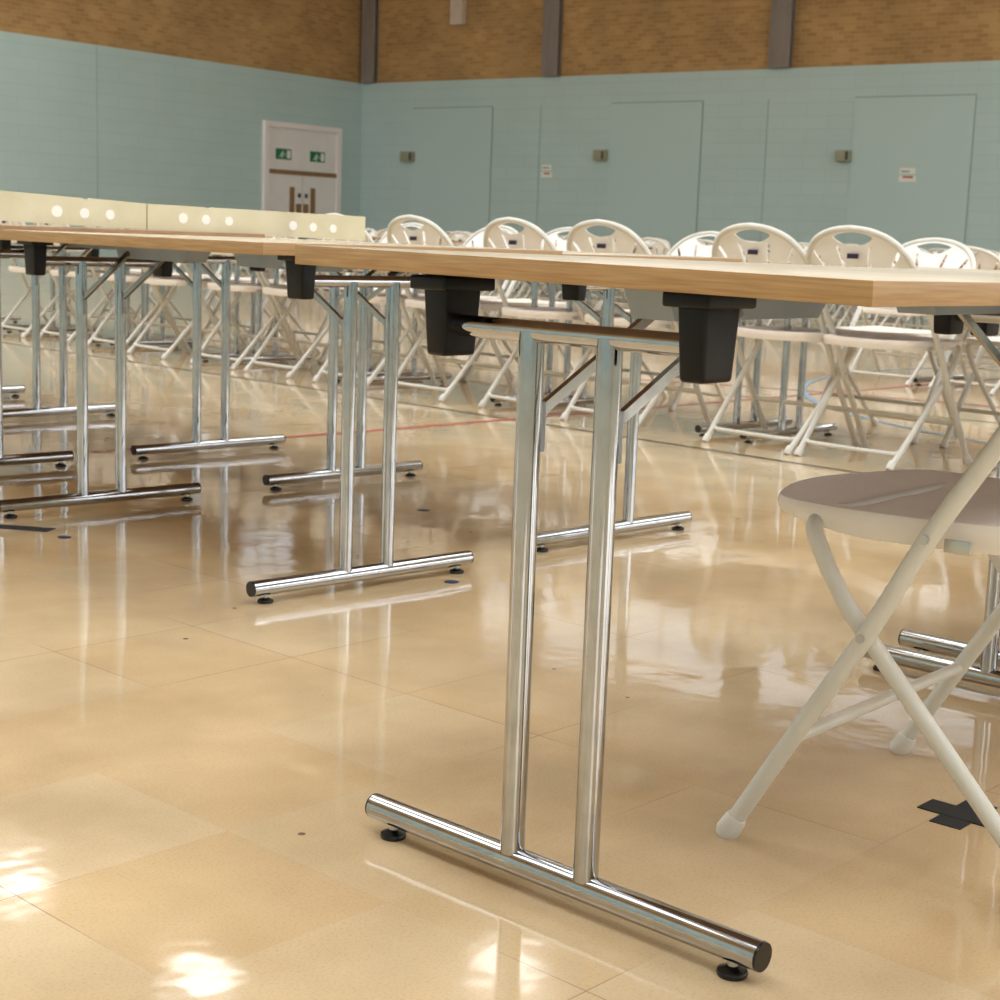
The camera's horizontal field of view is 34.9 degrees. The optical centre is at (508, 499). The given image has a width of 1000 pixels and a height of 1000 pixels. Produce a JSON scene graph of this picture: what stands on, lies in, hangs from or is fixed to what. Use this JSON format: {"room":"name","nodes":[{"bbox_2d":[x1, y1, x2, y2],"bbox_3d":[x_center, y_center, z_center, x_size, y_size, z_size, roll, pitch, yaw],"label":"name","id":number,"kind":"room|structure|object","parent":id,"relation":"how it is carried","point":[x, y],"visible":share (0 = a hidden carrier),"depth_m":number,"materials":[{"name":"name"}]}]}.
{"room":"community hall","nodes":[
{"label":"community hall","id":0,"kind":"room"},
{"bbox_2d":[0,0,361,256],"bbox_3d":[-14.455,-8.637,24.618,0.300,9.500,36.000,9,12,36],"label":"wall","id":1,"kind":"structure","parent":0,"point":[186,89],"depth_m":34.13,"materials":[{"name":"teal paint"}]},
{"bbox_2d":[96,46,97,198],"bbox_3d":[-8.482,-7.158,32.818,0.012,4.290,0.021,11,13,42],"label":"trim","id":2,"kind":"structure","parent":1,"relation":"attached to","point":[96,46],"depth_m":32.70,"materials":[{"name":"grey"}]},
{"bbox_2d":[262,120,341,214],"bbox_3d":[-4.878,-7.257,37.660,0.110,3.200,2.580,9,12,36],"label":"door","id":3,"kind":"structure","parent":1,"relation":"in","point":[298,184],"depth_m":37.51,"materials":[{"name":"white paint"}]},
{"bbox_2d":[276,148,290,159],"bbox_3d":[-5.219,-8.053,37.000,0.037,0.240,0.500,9,12,36],"label":"exit sign","id":4,"kind":"object","parent":3,"relation":"attached to","point":[280,153],"visible":1,"depth_m":36.99,"materials":[{"name":"green"}]},
{"bbox_2d":[310,151,324,162],"bbox_3d":[-4.536,-8.178,37.905,0.037,0.240,0.500,9,12,36],"label":"exit sign","id":5,"kind":"object","parent":3,"relation":"attached to","point":[314,156],"visible":1,"depth_m":37.89,"materials":[{"name":"green"}]},
{"bbox_2d":[0,258,999,999],"bbox_3d":[1.490,-1.334,13.586,40.600,0.150,36.600,9,12,36],"label":"floor","id":6,"kind":"structure","parent":0,"point":[190,765],"depth_m":2.66,"materials":[{"name":"plastic"}]},
{"bbox_2d":[0,524,55,531],"bbox_3d":[-1.280,0.067,4.067,0.249,0.002,0.086,3,9,6],"label":"tape patch","id":7,"kind":"object","parent":6,"relation":"on","point":[2,526],"visible":1,"depth_m":4.05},
{"bbox_2d":[0,249,73,466],"bbox_3d":[-1.991,-0.534,5.245,0.800,0.750,1.925,-7,13,-43],"label":"folding table","id":8,"kind":"object","parent":6,"relation":"on","point":[55,456],"visible":0.48,"depth_m":4.96,"materials":[{"name":"silver wood"}]},
{"bbox_2d":[1,243,75,331],"bbox_3d":[-3.587,-1.610,11.486,0.770,0.716,1.200,-7,13,-43],"label":"folding table","id":9,"kind":"object","parent":6,"relation":"on","point":[14,318],"visible":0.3,"depth_m":11.17,"materials":[{"name":"silver wood"}]},
{"bbox_2d":[0,224,82,396],"bbox_3d":[-2.737,-0.881,7.173,0.790,0.750,1.940,-7,13,-44],"label":"folding table","id":10,"kind":"object","parent":6,"relation":"on","point":[15,389],"visible":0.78,"depth_m":7.01,"materials":[{"name":"silver wood"}]},
{"bbox_2d":[0,221,88,337],"bbox_3d":[-3.181,-1.544,10.754,0.556,0.869,0.539,-6,13,-41],"label":"folding chair","id":11,"kind":"object","parent":6,"relation":"on","point":[20,269],"visible":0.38,"depth_m":10.68,"materials":[{"name":"white plastic"}]},
{"bbox_2d":[34,223,114,344],"bbox_3d":[-2.771,-1.457,10.322,0.556,0.869,0.539,-6,13,-41],"label":"folding chair","id":12,"kind":"object","parent":6,"relation":"on","point":[92,273],"visible":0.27,"depth_m":10.22,"materials":[{"name":"white plastic"}]},
{"bbox_2d":[19,245,176,345],"bbox_3d":[-2.741,-1.431,10.593,0.770,0.716,1.200,-7,13,-43],"label":"folding table","id":13,"kind":"object","parent":6,"relation":"on","point":[53,328],"visible":0.12,"depth_m":10.44,"materials":[{"name":"silver wood"}]},
{"bbox_2d":[93,269,170,330],"bbox_3d":[-2.635,-1.607,11.324,0.556,0.848,0.539,-6,12,-40],"label":"folding chair","id":14,"kind":"object","parent":6,"relation":"on","point":[135,313],"visible":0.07,"depth_m":11.43,"materials":[{"name":"white plastic"}]},
{"bbox_2d":[83,226,185,351],"bbox_3d":[-2.328,-1.363,9.853,0.556,0.869,0.539,-7,13,-42],"label":"folding chair","id":15,"kind":"object","parent":6,"relation":"on","point":[131,278],"visible":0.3,"depth_m":9.80,"materials":[{"name":"white plastic"}]},
{"bbox_2d":[0,238,352,459],"bbox_3d":[-1.403,-0.605,5.828,0.790,0.741,1.865,-7,13,-44],"label":"folding table","id":16,"kind":"object","parent":6,"relation":"on","point":[225,441],"visible":0.49,"depth_m":5.52,"materials":[{"name":"silver wood"}]},
{"bbox_2d":[127,229,231,358],"bbox_3d":[-1.973,-1.288,9.479,0.556,0.869,0.539,-6,13,-41],"label":"folding chair","id":17,"kind":"object","parent":6,"relation":"on","point":[155,281],"visible":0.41,"depth_m":9.43,"materials":[{"name":"white plastic"}]},
{"bbox_2d":[149,263,233,341],"bbox_3d":[-2.159,-1.507,10.822,0.539,0.848,0.556,11,13,43],"label":"folding chair","id":18,"kind":"object","parent":6,"relation":"on","point":[174,273],"visible":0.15,"depth_m":10.75,"materials":[{"name":"white plastic"}]},
{"bbox_2d":[110,239,307,361],"bbox_3d":[-1.891,-1.251,9.696,0.770,0.716,1.210,-7,13,-43],"label":"folding table","id":19,"kind":"object","parent":6,"relation":"on","point":[146,341],"visible":0.24,"depth_m":9.40,"materials":[{"name":"silver wood"}]},
{"bbox_2d":[201,236,290,350],"bbox_3d":[-1.681,-1.406,10.316,0.556,0.848,0.539,-6,13,-42],"label":"folding chair","id":20,"kind":"object","parent":6,"relation":"on","point":[241,279],"visible":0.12,"depth_m":10.29,"materials":[{"name":"white plastic"}]},
{"bbox_2d":[190,252,304,369],"bbox_3d":[-1.488,-1.186,8.967,0.556,0.869,0.539,-7,13,-43],"label":"folding chair","id":21,"kind":"object","parent":6,"relation":"on","point":[238,287],"visible":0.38,"depth_m":8.89,"materials":[{"name":"white plastic"}]},
{"bbox_2d":[0,229,561,603],"bbox_3d":[-0.758,-0.273,3.945,0.800,0.750,1.685,-7,13,-43],"label":"folding table","id":22,"kind":"object","parent":6,"relation":"on","point":[158,252],"visible":0.85,"depth_m":3.52,"materials":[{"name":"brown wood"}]},
{"bbox_2d":[0,225,264,237],"bbox_3d":[-0.980,-0.690,4.083,0.800,0.010,0.030,-6,12,-39],"label":"batten","id":23,"kind":"object","parent":22,"relation":"on","point":[5,227],"visible":0.97,"depth_m":4.07,"materials":[{"name":"brown wood"}]},
{"bbox_2d":[0,190,145,229],"bbox_3d":[-1.137,-0.726,3.962,0.506,0.088,0.017,-6,12,-39],"label":"board","id":24,"kind":"object","parent":23,"relation":"on","point":[14,206],"visible":1,"depth_m":3.98,"materials":[{"name":"white wood"}]},
{"bbox_2d":[146,204,364,240],"bbox_3d":[-0.676,-0.755,4.337,0.678,0.077,0.017,-6,12,-39],"label":"board","id":25,"kind":"object","parent":23,"relation":"on","point":[158,216],"visible":1,"depth_m":4.32,"materials":[{"name":"white wood"}]},
{"bbox_2d":[244,236,357,378],"bbox_3d":[-1.120,-1.108,8.578,0.556,0.869,0.539,-6,13,-41],"label":"folding chair","id":26,"kind":"object","parent":6,"relation":"on","point":[273,291],"visible":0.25,"depth_m":8.66,"materials":[{"name":"white plastic"}]},
{"bbox_2d":[262,239,361,357],"bbox_3d":[-1.203,-1.305,9.813,0.556,0.848,0.539,-7,13,-43],"label":"folding chair","id":27,"kind":"object","parent":6,"relation":"on","point":[302,331],"visible":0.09,"depth_m":9.91,"materials":[{"name":"white plastic"}]},
{"bbox_2d":[230,269,422,381],"bbox_3d":[-1.035,-1.070,8.792,0.770,0.716,1.220,-7,13,-43],"label":"folding table","id":28,"kind":"object","parent":6,"relation":"on","point":[275,357],"visible":0.1,"depth_m":9.12,"materials":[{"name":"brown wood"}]},
{"bbox_2d":[358,228,376,275],"bbox_3d":[-1.991,-3.059,20.284,0.556,0.826,0.539,-7,13,-42],"label":"folding chair","id":29,"kind":"object","parent":6,"relation":"on","point":[373,233],"visible":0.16,"depth_m":20.29,"materials":[{"name":"white plastic"}]},
{"bbox_2d":[318,222,425,369],"bbox_3d":[-0.760,-1.211,9.345,0.539,0.848,0.556,11,13,43],"label":"folding chair","id":30,"kind":"object","parent":6,"relation":"on","point":[383,239],"visible":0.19,"depth_m":9.41,"materials":[{"name":"white plastic"}]},
{"bbox_2d":[312,213,438,386],"bbox_3d":[-0.690,-1.017,8.124,0.556,0.869,0.539,-7,13,-42],"label":"folding chair","id":31,"kind":"object","parent":6,"relation":"on","point":[380,298],"visible":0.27,"depth_m":8.02,"materials":[{"name":"white plastic"}]},
{"bbox_2d":[378,229,386,239],"bbox_3d":[-1.202,-2.721,18.418,0.539,0.826,0.556,11,13,43],"label":"folding chair","id":32,"kind":"object","parent":6,"relation":"on","point":[382,232],"visible":0.06,"depth_m":18.28,"materials":[{"name":"white plastic"}]},
{"bbox_2d":[2,342,859,472],"bbox_3d":[-0.599,-0.478,7.502,17.002,0.001,0.835,11,13,42],"label":"floor line","id":33,"kind":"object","parent":6,"relation":"on","point":[2,342],"depth_m":6.93,"materials":[{"name":"red paint"}]},
{"bbox_2d":[444,580,458,583],"bbox_3d":[-0.128,0.185,3.606,0.033,0.002,0.034,11,13,42],"label":"floor sticker","id":34,"kind":"object","parent":6,"relation":"on","point":[445,581],"visible":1,"depth_m":3.60,"materials":[{"name":"blue"}]},
{"bbox_2d":[387,215,516,401],"bbox_3d":[-0.287,-0.932,7.699,0.556,0.869,0.539,-7,13,-43],"label":"folding chair","id":35,"kind":"object","parent":6,"relation":"on","point":[432,231],"visible":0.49,"depth_m":7.58,"materials":[{"name":"white plastic"}]},
{"bbox_2d":[405,225,517,381],"bbox_3d":[-0.248,-1.103,8.804,0.556,0.848,0.539,-7,13,-43],"label":"folding chair","id":36,"kind":"object","parent":6,"relation":"on","point":[477,237],"visible":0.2,"depth_m":8.88,"materials":[{"name":"white plastic"}]},
{"bbox_2d":[367,273,579,405],"bbox_3d":[-0.182,-0.890,7.891,0.770,0.716,1.200,-7,13,-43],"label":"folding table","id":37,"kind":"object","parent":6,"relation":"on","point":[534,285],"visible":0.13,"depth_m":7.60,"materials":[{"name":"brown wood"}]},
{"bbox_2d":[449,231,497,295],"bbox_3d":[-0.362,-2.542,17.526,0.556,0.826,0.539,-7,13,-43],"label":"folding chair","id":38,"kind":"object","parent":6,"relation":"on","point":[452,236],"visible":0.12,"depth_m":17.35,"materials":[{"name":"white plastic"}]},
{"bbox_2d":[262,242,741,552],"bbox_3d":[-0.208,-0.361,4.622,0.790,0.741,1.560,-7,13,-44],"label":"folding table","id":39,"kind":"object","parent":6,"relation":"on","point":[576,293],"visible":0.38,"depth_m":4.36,"materials":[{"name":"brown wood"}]},
{"bbox_2d":[489,238,530,306],"bbox_3d":[0.017,-2.460,17.112,0.556,0.826,0.539,-6,12,-40],"label":"folding chair","id":40,"kind":"object","parent":6,"relation":"on","point":[500,280],"visible":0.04,"depth_m":17.08,"materials":[{"name":"white plastic"}]},
{"bbox_2d":[451,240,576,308],"bbox_3d":[0.141,-2.428,17.240,0.770,0.716,1.820,-7,13,-43],"label":"folding table","id":41,"kind":"object","parent":6,"relation":"on","point":[451,240],"visible":0.02,"depth_m":17.33,"materials":[{"name":"brown wood"}]},
{"bbox_2d":[492,279,539,298],"bbox_3d":[0.120,-2.612,18.053,0.556,0.826,0.539,-7,13,-43],"label":"folding chair","id":42,"kind":"object","parent":6,"relation":"on","point":[527,287],"visible":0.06,"depth_m":17.95,"materials":[{"name":"white plastic"}]},
{"bbox_2d":[463,227,591,381],"bbox_3d":[0.121,-1.025,8.414,0.556,0.848,0.539,-6,12,-41],"label":"folding chair","id":43,"kind":"object","parent":6,"relation":"on","point":[561,245],"visible":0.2,"depth_m":8.52,"materials":[{"name":"white plastic"}]},
{"bbox_2d":[517,282,549,293],"bbox_3d":[0.442,-3.242,21.919,0.556,0.826,0.539,-6,13,-41],"label":"folding chair","id":44,"kind":"object","parent":6,"relation":"on","point":[524,282],"visible":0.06,"depth_m":21.99,"materials":[{"name":"white plastic"}]},
{"bbox_2d":[478,217,601,414],"bbox_3d":[0.183,-0.832,7.202,0.556,0.869,0.539,-6,13,-41],"label":"folding chair","id":45,"kind":"object","parent":6,"relation":"on","point":[534,236],"visible":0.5,"depth_m":7.06,"materials":[{"name":"white plastic"}]},
{"bbox_2d":[90,378,999,452],"bbox_3d":[2.395,-0.677,9.354,0.275,0.001,11.002,11,13,42],"label":"trim","id":46,"kind":"structure","parent":6,"relation":"on","point":[109,450],"depth_m":6.82,"materials":[{"name":"red"}]},
{"bbox_2d":[523,235,575,308],"bbox_3d":[0.392,-2.361,16.600,0.556,0.826,0.539,-7,13,-43],"label":"folding chair","id":47,"kind":"object","parent":6,"relation":"on","point":[560,291],"visible":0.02,"depth_m":16.64,"materials":[{"name":"white plastic"}]},
{"bbox_2d":[528,236,575,305],"bbox_3d":[0.536,-2.523,17.606,0.539,0.826,0.556,11,13,44],"label":"folding chair","id":48,"kind":"object","parent":6,"relation":"on","point":[539,284],"visible":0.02,"depth_m":17.75,"materials":[{"name":"white plastic"}]},
{"bbox_2d":[153,334,996,422],"bbox_3d":[1.757,-0.450,7.850,12.002,0.001,0.740,11,13,42],"label":"floor line","id":49,"kind":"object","parent":6,"relation":"on","point":[153,334],"depth_m":8.34,"materials":[{"name":"yellow"}]},
{"bbox_2d":[562,236,617,309],"bbox_3d":[0.839,-2.293,16.288,0.556,0.826,0.539,-7,13,-43],"label":"folding chair","id":50,"kind":"object","parent":6,"relation":"on","point":[564,238],"visible":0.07,"depth_m":16.12,"materials":[{"name":"white plastic"}]},
{"bbox_2d":[595,236,633,310],"bbox_3d":[1.157,-2.207,15.834,0.539,0.826,0.556,11,13,43],"label":"folding chair","id":51,"kind":"object","parent":6,"relation":"on","point":[601,303],"visible":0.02,"depth_m":15.93,"materials":[{"name":"white plastic"}]},
{"bbox_2d":[560,219,711,427],"bbox_3d":[0.546,-0.756,6.819,0.556,0.869,0.539,-7,13,-43],"label":"folding chair","id":52,"kind":"object","parent":6,"relation":"on","point":[626,239],"visible":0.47,"depth_m":6.64,"materials":[{"name":"white plastic"}]},
{"bbox_2d":[616,238,667,306],"bbox_3d":[1.361,-2.350,16.744,0.556,0.826,0.539,-7,13,-43],"label":"folding chair","id":53,"kind":"object","parent":6,"relation":"on","point":[646,241],"visible":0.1,"depth_m":16.85,"materials":[{"name":"white plastic"}]},
{"bbox_2d":[593,246,696,310],"bbox_3d":[1.397,-2.163,15.915,0.770,0.716,1.820,-7,13,-43],"label":"folding table","id":54,"kind":"object","parent":6,"relation":"on","point":[634,250],"visible":0.02,"depth_m":15.69,"materials":[{"name":"brown wood"}]},
{"bbox_2d":[295,245,999,981],"bbox_3d":[0.493,0.044,2.283,0.816,0.758,1.395,11,13,42],"label":"folding table","id":55,"kind":"object","parent":6,"relation":"on","point":[708,300],"visible":0.89,"depth_m":1.82,"materials":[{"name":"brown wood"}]},
{"bbox_2d":[636,237,669,254],"bbox_3d":[1.541,-2.132,15.466,0.556,0.826,0.539,-5,12,-38],"label":"folding chair","id":56,"kind":"object","parent":6,"relation":"on","point":[661,245],"visible":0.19,"depth_m":15.21,"materials":[{"name":"white plastic"}]},
{"bbox_2d":[614,231,729,410],"bbox_3d":[0.790,-0.883,7.708,0.556,0.848,0.539,-6,12,-40],"label":"folding chair","id":57,"kind":"object","parent":6,"relation":"on","point":[687,245],"visible":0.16,"depth_m":7.83,"materials":[{"name":"white plastic"}]},
{"bbox_2d":[556,259,824,435],"bbox_3d":[0.664,-0.711,6.997,0.770,0.716,1.200,-7,13,-43],"label":"folding table","id":58,"kind":"object","parent":6,"relation":"on","point":[753,423],"visible":0.16,"depth_m":6.68,"materials":[{"name":"brown wood"}]},
{"bbox_2d":[694,239,747,324],"bbox_3d":[1.944,-2.036,14.979,0.539,0.826,0.556,11,13,43],"label":"folding chair","id":59,"kind":"object","parent":6,"relation":"on","point":[698,240],"visible":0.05,"depth_m":14.70,"materials":[{"name":"white plastic"}]},
{"bbox_2d":[738,240,795,326],"bbox_3d":[2.329,-1.955,14.576,0.556,0.826,0.539,-6,12,-40],"label":"folding chair","id":60,"kind":"object","parent":6,"relation":"on","point":[768,254],"visible":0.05,"depth_m":14.42,"materials":[{"name":"white plastic"}]},
{"bbox_2d":[702,223,869,454],"bbox_3d":[1.091,-0.640,6.244,0.556,0.869,0.539,-6,13,-42],"label":"folding chair","id":61,"kind":"object","parent":6,"relation":"on","point":[781,243],"visible":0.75,"depth_m":6.11,"materials":[{"name":"white plastic"}]},
{"bbox_2d":[772,245,807,325],"bbox_3d":[2.636,-2.082,15.408,0.556,0.826,0.539,-6,12,-40],"label":"folding chair","id":62,"kind":"object","parent":6,"relation":"on","point":[806,247],"visible":0.05,"depth_m":15.50,"materials":[{"name":"white plastic"}]},
{"bbox_2d":[594,376,999,407],"bbox_3d":[1.948,-0.526,8.349,3.413,0.001,0.942,11,13,42],"label":"floor line","id":63,"kind":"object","parent":6,"relation":"on","point":[594,376],"depth_m":8.60,"materials":[{"name":"red"}]},
{"bbox_2d":[743,252,850,326],"bbox_3d":[2.652,-1.897,14.589,0.770,0.716,1.820,-7,13,-43],"label":"folding table","id":64,"kind":"object","parent":6,"relation":"on","point":[842,308],"visible":0.04,"depth_m":14.24,"materials":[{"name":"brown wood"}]},
{"bbox_2d":[788,242,850,327],"bbox_3d":[2.767,-1.869,14.151,0.556,0.826,0.539,-5,12,-38],"label":"folding chair","id":65,"kind":"object","parent":6,"relation":"on","point":[848,320],"visible":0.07,"depth_m":14.01,"materials":[{"name":"white plastic"}]},
{"bbox_2d":[792,244,851,327],"bbox_3d":[3.007,-1.993,14.951,0.556,0.826,0.539,-6,12,-40],"label":"folding chair","id":66,"kind":"object","parent":6,"relation":"on","point":[838,316],"visible":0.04,"depth_m":14.80,"materials":[{"name":"white plastic"}]},
{"bbox_2d":[716,425,999,847],"bbox_3d":[0.639,0.031,2.098,0.556,0.869,0.539,10,12,39],"label":"folding chair","id":67,"kind":"object","parent":6,"relation":"on","point":[925,510],"visible":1,"depth_m":2.00,"materials":[{"name":"plastic"}]},
{"bbox_2d":[740,261,996,470],"bbox_3d":[1.517,-0.530,6.097,0.770,0.716,1.220,-7,13,-43],"label":"folding table","id":68,"kind":"object","parent":6,"relation":"on","point":[781,430],"visible":0.24,"depth_m":6.46,"materials":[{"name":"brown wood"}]},
{"bbox_2d":[837,244,901,327],"bbox_3d":[3.114,-1.787,13.731,0.556,0.826,0.539,-5,12,-38],"label":"folding chair","id":69,"kind":"object","parent":6,"relation":"on","point":[839,250],"visible":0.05,"depth_m":13.77,"materials":[{"name":"white plastic"}]},
{"bbox_2d":[794,225,971,469],"bbox_3d":[1.398,-0.575,5.919,0.556,0.869,0.539,-7,13,-42],"label":"folding chair","id":70,"kind":"object","parent":6,"relation":"on","point":[885,248],"visible":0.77,"depth_m":5.79,"materials":[{"name":"white plastic"}]},
{"bbox_2d":[858,255,917,328],"bbox_3d":[3.507,-1.908,14.549,0.556,0.826,0.539,-6,13,-42],"label":"folding chair","id":71,"kind":"object","parent":6,"relation":"on","point":[872,315],"visible":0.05,"depth_m":14.50,"materials":[{"name":"white plastic"}]},
{"bbox_2d":[804,368,986,442],"bbox_3d":[4.819,-0.402,8.228,6.540,0.001,6.540,11,13,42],"label":"floor line","id":72,"kind":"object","parent":6,"relation":"on","point":[806,395],"depth_m":8.12,"materials":[{"name":"white paint"}]},
{"bbox_2d":[820,237,976,443],"bbox_3d":[1.662,-0.699,6.787,0.556,0.848,0.539,-7,13,-44],"label":"folding chair","id":73,"kind":"object","parent":6,"relation":"on","point":[959,253],"visible":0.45,"depth_m":6.83,"materials":[{"name":"white plastic"}]},
{"bbox_2d":[850,247,953,385],"bbox_3d":[2.348,-1.116,9.518,0.539,0.826,0.556,11,13,43],"label":"folding chair","id":74,"kind":"object","parent":6,"relation":"on","point":[875,310],"visible":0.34,"depth_m":9.51,"materials":[{"name":"white plastic"}]},
{"bbox_2d":[895,258,944,329],"bbox_3d":[3.908,-1.632,13.263,0.770,0.716,1.820,-7,13,-43],"label":"folding table","id":75,"kind":"object","parent":6,"relation":"on","point":[914,317],"visible":0.02,"depth_m":13.65,"materials":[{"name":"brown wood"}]},
{"bbox_2d":[893,247,961,346],"bbox_3d":[3.489,-1.708,13.338,0.556,0.826,0.539,-6,12,-40],"label":"folding chair","id":76,"kind":"object","parent":6,"relation":"on","point":[922,250],"visible":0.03,"depth_m":13.52,"materials":[{"name":"white plastic"}]},
{"bbox_2d":[918,248,944,322],"bbox_3d":[4.833,-2.336,17.421,0.556,0.826,0.539,-6,12,-39],"label":"folding chair","id":77,"kind":"object","parent":6,"relation":"on","point":[933,249],"visible":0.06,"depth_m":17.24,"materials":[{"name":"white plastic"}]},
{"bbox_2d":[893,261,999,384],"bbox_3d":[2.999,-0.974,9.094,0.770,0.716,1.820,-7,13,-43],"label":"folding table","id":78,"kind":"object","parent":6,"relation":"on","point":[917,380],"visible":0.21,"depth_m":9.41,"materials":[{"name":"brown wood"}]},
{"bbox_2d":[896,268,999,666],"bbox_3d":[1.580,-0.105,3.465,0.830,0.743,1.829,11,13,42],"label":"folding table","id":79,"kind":"object","parent":6,"relation":"on","point":[919,641],"visible":0.34,"depth_m":3.05,"materials":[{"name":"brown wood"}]},
{"bbox_2d":[917,799,997,829],"bbox_3d":[0.640,0.441,2.232,0.119,0.002,0.124,11,13,42],"label":"cross","id":80,"kind":"object","parent":6,"relation":"on","point":[959,816],"visible":0.76,"depth_m":2.23,"materials":[{"name":"black plastic"}]},
{"bbox_2d":[928,246,999,394],"bbox_3d":[2.748,-1.034,9.111,0.556,0.826,0.539,-6,12,-39],"label":"folding chair","id":81,"kind":"object","parent":6,"relation":"on","point":[989,260],"visible":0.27,"depth_m":8.88,"materials":[{"name":"white plastic"}]},
{"bbox_2d":[939,336,999,447],"bbox_3d":[2.107,-0.605,6.318,0.556,0.848,0.539,-7,13,-42],"label":"folding chair","id":82,"kind":"object","parent":6,"relation":"on","point":[974,365],"visible":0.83,"depth_m":6.44,"materials":[{"name":"white plastic"}]},
{"bbox_2d":[953,252,999,371],"bbox_3d":[3.045,-1.154,9.900,0.539,0.826,0.556,11,13,43],"label":"folding chair","id":83,"kind":"object","parent":6,"relation":"on","point":[998,253],"visible":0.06,"depth_m":10.10,"materials":[{"name":"white plastic"}]},
{"bbox_2d":[360,0,999,251],"bbox_3d":[12.535,-8.083,27.194,40.000,9.500,0.300,9,12,36],"label":"wall","id":84,"kind":"structure","parent":0,"point":[714,52],"depth_m":33.44,"materials":[{"name":"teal paint"}]},
{"bbox_2d":[361,0,379,83],"bbox_3d":[-3.288,-12.689,38.257,0.420,5.170,0.155,9,12,36],"label":"trim","id":85,"kind":"structure","parent":84,"relation":"attached to","point":[370,8],"depth_m":38.45,"materials":[{"name":"grey metal"}]},
{"bbox_2d":[400,151,414,161],"bbox_3d":[-2.418,-8.246,38.168,0.360,0.240,0.170,9,12,36],"label":"electrical box","id":86,"kind":"object","parent":84,"relation":"attached to","point":[405,156],"depth_m":38.09,"materials":[{"name":"beige"}]},
{"bbox_2d":[410,107,491,244],"bbox_3d":[-1.379,-7.383,37.597,2.390,3.680,0.020,9,12,36],"label":"door","id":87,"kind":"structure","parent":84,"relation":"attached to","point":[450,171],"depth_m":37.48,"materials":[{"name":"teal paint"}]},
{"bbox_2d":[413,106,492,108],"bbox_3d":[-1.314,-9.208,37.293,2.390,0.022,0.024,9,12,36],"label":"trim","id":88,"kind":"structure","parent":84,"relation":"attached to","point":[470,106],"depth_m":37.26,"materials":[{"name":"grey"}]},
{"bbox_2d":[450,0,465,24],"bbox_3d":[-1.142,-11.830,36.758,0.350,1.620,0.148,9,12,36],"label":"box","id":89,"kind":"object","parent":84,"relation":"attached to","point":[457,7],"visible":1,"depth_m":36.78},
{"bbox_2d":[488,107,492,223],"bbox_3d":[-0.417,-7.231,36.891,0.018,3.680,0.022,11,13,42],"label":"trim","id":90,"kind":"structure","parent":84,"relation":"attached to","point":[492,107],"depth_m":36.80,"materials":[{"name":"grey"}]},
{"bbox_2d":[536,105,541,225],"bbox_3d":[0.676,-7.069,36.094,0.017,3.700,0.014,11,13,42],"label":"trim","id":91,"kind":"structure","parent":84,"relation":"attached to","point":[541,105],"depth_m":36.01,"materials":[{"name":"grey"}]},
{"bbox_2d":[541,165,551,177],"bbox_3d":[0.867,-7.426,35.902,0.300,0.280,0.009,9,12,36],"label":"notice","id":92,"kind":"object","parent":84,"relation":"attached to","point":[544,167],"visible":1,"depth_m":35.89,"materials":[{"name":"white"}]},
{"bbox_2d":[541,0,563,76],"bbox_3d":[1.044,-12.005,35.081,0.430,5.170,0.155,9,12,36],"label":"trim","id":93,"kind":"structure","parent":84,"relation":"attached to","point":[553,9],"depth_m":35.30,"materials":[{"name":"grey wood"}]},
{"bbox_2d":[593,150,607,160],"bbox_3d":[2.018,-7.569,34.911,0.290,0.230,0.170,9,12,36],"label":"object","id":94,"kind":"structure","parent":84,"relation":"attached to","point":[598,155],"depth_m":34.84,"materials":[{"name":"beige"}]},
{"bbox_2d":[606,102,702,246],"bbox_3d":[3.105,-6.679,34.308,2.280,3.690,0.020,9,12,36],"label":"door","id":95,"kind":"structure","parent":84,"relation":"attached to","point":[654,150],"depth_m":34.19,"materials":[{"name":"teal paint"}]},
{"bbox_2d":[611,100,702,103],"bbox_3d":[3.170,-8.509,34.003,2.280,0.022,0.024,9,12,36],"label":"trim","id":96,"kind":"structure","parent":84,"relation":"attached to","point":[700,100],"depth_m":33.96,"materials":[{"name":"grey"}]},
{"bbox_2d":[695,102,703,232],"bbox_3d":[4.023,-6.534,33.635,0.018,3.690,0.023,11,13,42],"label":"trim","id":97,"kind":"structure","parent":84,"relation":"attached to","point":[703,102],"depth_m":33.55,"materials":[{"name":"grey"}]},
{"bbox_2d":[760,100,768,241],"bbox_3d":[5.251,-6.346,32.739,0.017,3.700,0.014,11,13,42],"label":"trim","id":98,"kind":"structure","parent":84,"relation":"attached to","point":[768,100],"depth_m":32.65,"materials":[{"name":"grey"}]},
{"bbox_2d":[768,0,795,68],"bbox_3d":[5.587,-11.287,31.749,0.470,5.170,0.155,9,12,36],"label":"trim","id":99,"kind":"structure","parent":84,"relation":"attached to","point":[782,21],"depth_m":31.99,"materials":[{"name":"grey metal"}]},
{"bbox_2d":[835,150,851,161],"bbox_3d":[6.642,-6.824,31.523,0.290,0.220,0.170,9,12,36],"label":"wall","id":100,"kind":"structure","parent":84,"relation":"attached to","point":[840,155],"depth_m":31.46,"materials":[{"name":"beige"}]},
{"bbox_2d":[898,168,915,181],"bbox_3d":[7.745,-6.305,30.838,0.350,0.260,0.009,9,12,36],"label":"notice","id":101,"kind":"object","parent":84,"relation":"attached to","point":[902,170],"visible":1,"depth_m":30.84,"materials":[{"name":"white"}]},
{"bbox_2d":[845,95,975,252],"bbox_3d":[7.753,-5.945,30.900,2.440,3.690,0.020,9,12,36],"label":"door","id":102,"kind":"structure","parent":84,"relation":"attached to","point":[932,135],"depth_m":30.77,"materials":[{"name":"teal paint"}]},
{"bbox_2d":[855,94,975,97],"bbox_3d":[7.818,-7.775,30.595,2.440,0.022,0.024,9,12,36],"label":"trim","id":103,"kind":"structure","parent":84,"relation":"attached to","point":[949,94],"depth_m":30.60,"materials":[{"name":"grey"}]},
{"bbox_2d":[964,95,976,244],"bbox_3d":[8.735,-5.790,30.179,0.018,3.690,0.022,11,13,42],"label":"trim","id":104,"kind":"structure","parent":84,"relation":"attached to","point":[976,95],"depth_m":30.09,"materials":[{"name":"grey"}]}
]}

